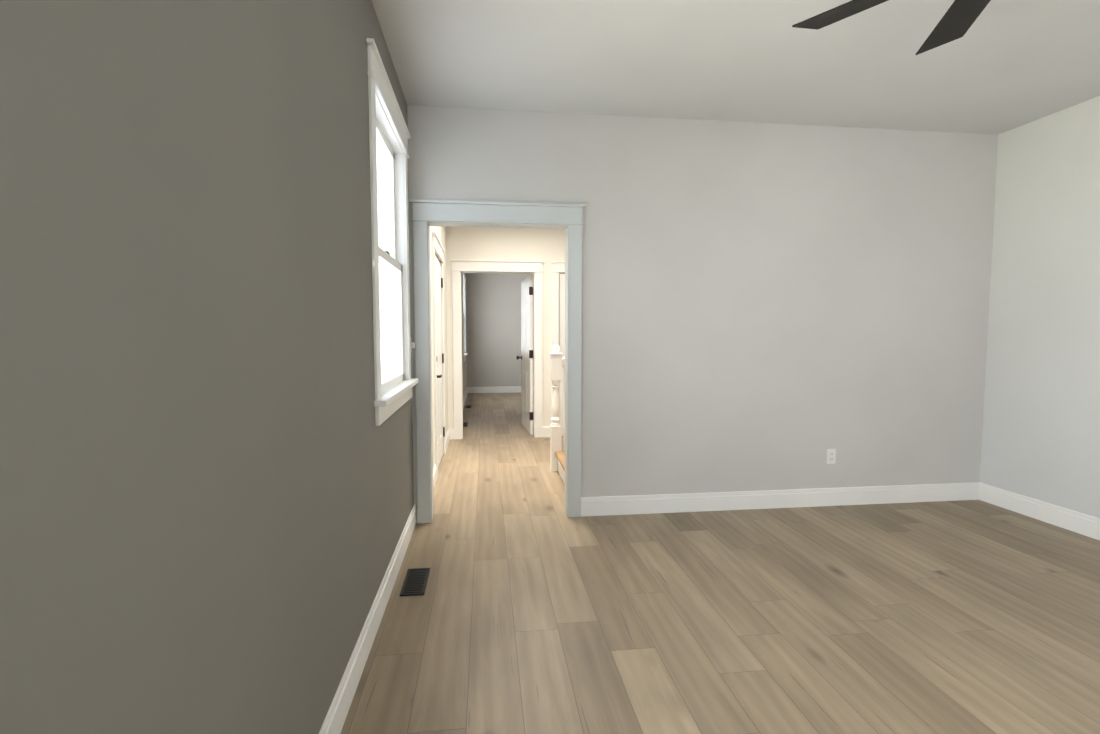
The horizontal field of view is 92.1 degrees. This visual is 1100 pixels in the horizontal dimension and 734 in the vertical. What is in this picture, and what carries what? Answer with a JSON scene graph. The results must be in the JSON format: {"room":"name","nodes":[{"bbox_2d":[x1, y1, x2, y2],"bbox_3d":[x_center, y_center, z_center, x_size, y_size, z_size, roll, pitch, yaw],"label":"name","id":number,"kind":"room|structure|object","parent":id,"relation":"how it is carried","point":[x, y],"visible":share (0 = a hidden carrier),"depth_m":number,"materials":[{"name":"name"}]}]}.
{"room":"empty living room","nodes":[
{"label":"empty living room","id":0,"kind":"room"},
{"bbox_2d":[0,0,448,733],"bbox_3d":[-0.898,-0.282,2.954,0.160,2.780,7.134,0,4,-7],"label":"wall","id":1,"kind":"structure","parent":0,"point":[206,484],"depth_m":0.89,"materials":[{"name":"paint"}]},
{"bbox_2d":[319,504,415,733],"bbox_3d":[-0.672,1.132,1.584,0.015,0.135,4.124,0,4,-7],"label":"baseboard","id":2,"kind":"structure","parent":1,"relation":"attached to","point":[333,723],"depth_m":2.09,"materials":[{"name":"white paint"}]},
{"bbox_2d":[366,38,418,425],"bbox_3d":[-0.888,-0.603,2.861,0.187,1.669,1.150,0,4,-7],"label":"window","id":3,"kind":"structure","parent":1,"relation":"in","point":[389,135],"depth_m":3.18,"materials":[{"name":"white paint"}]},
{"bbox_2d":[432,232,445,477],"bbox_3d":[-1.069,-0.121,5.182,0.036,2.171,1.080,0,4,-7],"label":"door frame","id":4,"kind":"structure","parent":1,"relation":"attached to","point":[438,249],"depth_m":4.72,"materials":[{"name":"white paint"}]},
{"bbox_2d":[435,255,444,466],"bbox_3d":[-1.082,-0.052,5.189,0.086,2.018,0.862,0,4,-7],"label":"hall door","id":5,"kind":"structure","parent":1,"relation":"in","point":[439,353],"depth_m":5.28,"materials":[{"name":"paint"}]},
{"bbox_2d":[433,426,549,488],"bbox_3d":[-0.443,0.899,5.183,1.265,0.135,2.740,0,4,-7],"label":"baseboard","id":6,"kind":"structure","parent":1,"relation":"attached to","point":[450,433],"depth_m":6.41,"materials":[{"name":"white paint"}]},
{"bbox_2d":[461,273,468,397],"bbox_3d":[-1.554,-0.671,8.973,0.120,2.780,5.000,0,4,-7],"label":"wall","id":7,"kind":"structure","parent":0,"point":[465,366],"depth_m":11.28,"materials":[{"name":"paint"}]},
{"bbox_2d":[462,273,467,362],"bbox_3d":[-1.627,-0.948,9.734,0.187,1.669,1.250,0,4,-7],"label":"window","id":8,"kind":"structure","parent":7,"relation":"in","point":[465,354],"depth_m":10.20,"materials":[{"name":"white paint"}]},
{"bbox_2d":[463,387,468,408],"bbox_3d":[-1.472,0.652,9.008,0.030,0.135,4.880,0,4,-7],"label":"baseboard","id":9,"kind":"structure","parent":7,"relation":"attached to","point":[467,390],"depth_m":10.05,"materials":[{"name":"white paint"}]},
{"bbox_2d":[469,273,529,386],"bbox_3d":[-0.182,-0.841,11.593,3.180,2.780,0.120,0,4,-7],"label":"wall","id":10,"kind":"structure","parent":0,"point":[493,325],"depth_m":11.41,"materials":[{"name":"paint"}]},
{"bbox_2d":[469,386,520,392],"bbox_3d":[-0.159,0.483,11.614,3.210,0.135,0.015,0,4,-7],"label":"baseboard","id":11,"kind":"structure","parent":10,"relation":"attached to","point":[507,389],"depth_m":11.49,"materials":[{"name":"white paint"}]},
{"bbox_2d":[446,226,564,428],"bbox_3d":[0.393,-0.521,6.647,3.300,2.780,0.140,0,4,-7],"label":"wall","id":12,"kind":"structure","parent":0,"point":[546,246],"depth_m":6.42,"materials":[{"name":"paint"}]},
{"bbox_2d":[452,259,564,439],"bbox_3d":[-0.053,-0.212,6.586,2.265,2.171,0.160,0,4,-7],"label":"door frame","id":13,"kind":"structure","parent":12,"relation":"attached to","point":[534,268],"depth_m":6.45,"materials":[{"name":"white paint"}]},
{"bbox_2d":[516,274,532,434],"bbox_3d":[-0.332,-0.175,7.081,0.191,2.018,0.869,0,4,-7],"label":"room door","id":14,"kind":"structure","parent":12,"relation":"in","point":[526,357],"depth_m":6.93,"materials":[{"name":"paint"}]},
{"bbox_2d":[559,273,564,435],"bbox_3d":[0.538,-0.146,6.638,0.854,2.018,0.035,0,4,-7],"label":"hall door","id":15,"kind":"structure","parent":12,"relation":"in","point":[561,318],"depth_m":6.55,"materials":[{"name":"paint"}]},
{"bbox_2d":[407,105,997,522],"bbox_3d":[1.207,-0.340,3.861,4.560,2.780,0.120,0,4,-7],"label":"wall","id":16,"kind":"structure","parent":0,"point":[770,306],"depth_m":3.83,"materials":[{"name":"paint"}]},
{"bbox_2d":[409,199,584,523],"bbox_3d":[-0.353,-0.024,3.691,1.170,2.171,0.192,0,4,-7],"label":"door frame","id":17,"kind":"structure","parent":16,"relation":"attached to","point":[427,213],"depth_m":3.59,"materials":[{"name":"paint"}]},
{"bbox_2d":[581,482,978,516],"bbox_3d":[1.774,0.979,3.947,3.135,0.135,0.015,0,4,-7],"label":"baseboard","id":18,"kind":"structure","parent":16,"relation":"attached to","point":[790,498],"depth_m":3.93,"materials":[{"name":"white paint"}]},
{"bbox_2d":[827,449,835,463],"bbox_3d":[2.108,0.670,3.972,0.070,0.114,0.008,0,4,-7],"label":"electrical outlet","id":19,"kind":"object","parent":16,"relation":"attached to","point":[831,456],"visible":1,"depth_m":3.97,"materials":[{"name":"white plastic"}]},
{"bbox_2d":[340,392,1099,733],"bbox_3d":[1.069,0.971,5.746,5.600,0.080,12.600,0,4,-7],"label":"floor","id":20,"kind":"structure","parent":0,"point":[534,608],"depth_m":2.42,"materials":[{"name":"brown wood"}]},
{"bbox_2d":[399,568,429,595],"bbox_3d":[-0.702,1.120,2.771,0.120,0.007,0.295,0,4,-7],"label":"floor vent","id":21,"kind":"object","parent":20,"relation":"in","point":[415,582],"visible":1,"depth_m":2.76,"materials":[{"name":"black metal"}]},
{"bbox_2d":[549,345,564,483],"bbox_3d":[0.746,0.129,4.511,1.370,1.760,1.180,0,4,-7],"label":"staircase","id":22,"kind":"structure","parent":20,"relation":"on","point":[557,453],"depth_m":4.95,"materials":[{"name":"white paint"}]},
{"bbox_2d":[371,0,1099,134],"bbox_3d":[0.990,-1.892,5.544,4.560,0.100,12.254,0,4,-7],"label":"ceiling","id":23,"kind":"structure","parent":0,"point":[1000,67],"depth_m":2.89,"materials":[{"name":"paint"}]},
{"bbox_2d":[792,0,990,54],"bbox_3d":[1.485,-1.416,1.675,1.337,0.351,1.297,0,4,-7],"label":"ceiling fan","id":24,"kind":"object","parent":23,"relation":"hanging from","point":[958,19],"visible":1,"depth_m":2.10,"materials":[{"name":"brown metal"}]},
{"bbox_2d":[980,96,1099,517],"bbox_3d":[3.677,-0.217,1.953,0.120,2.780,4.274,0,4,-7],"label":"wall","id":25,"kind":"structure","parent":0,"point":[1041,429],"depth_m":3.64,"materials":[{"name":"paint"}]},
{"bbox_2d":[979,482,1099,539],"bbox_3d":[3.601,1.099,2.105,0.015,0.135,4.124,0,4,-7],"label":"baseboard","id":26,"kind":"structure","parent":25,"relation":"attached to","point":[1043,511],"depth_m":3.66,"materials":[{"name":"white paint"}]}
]}

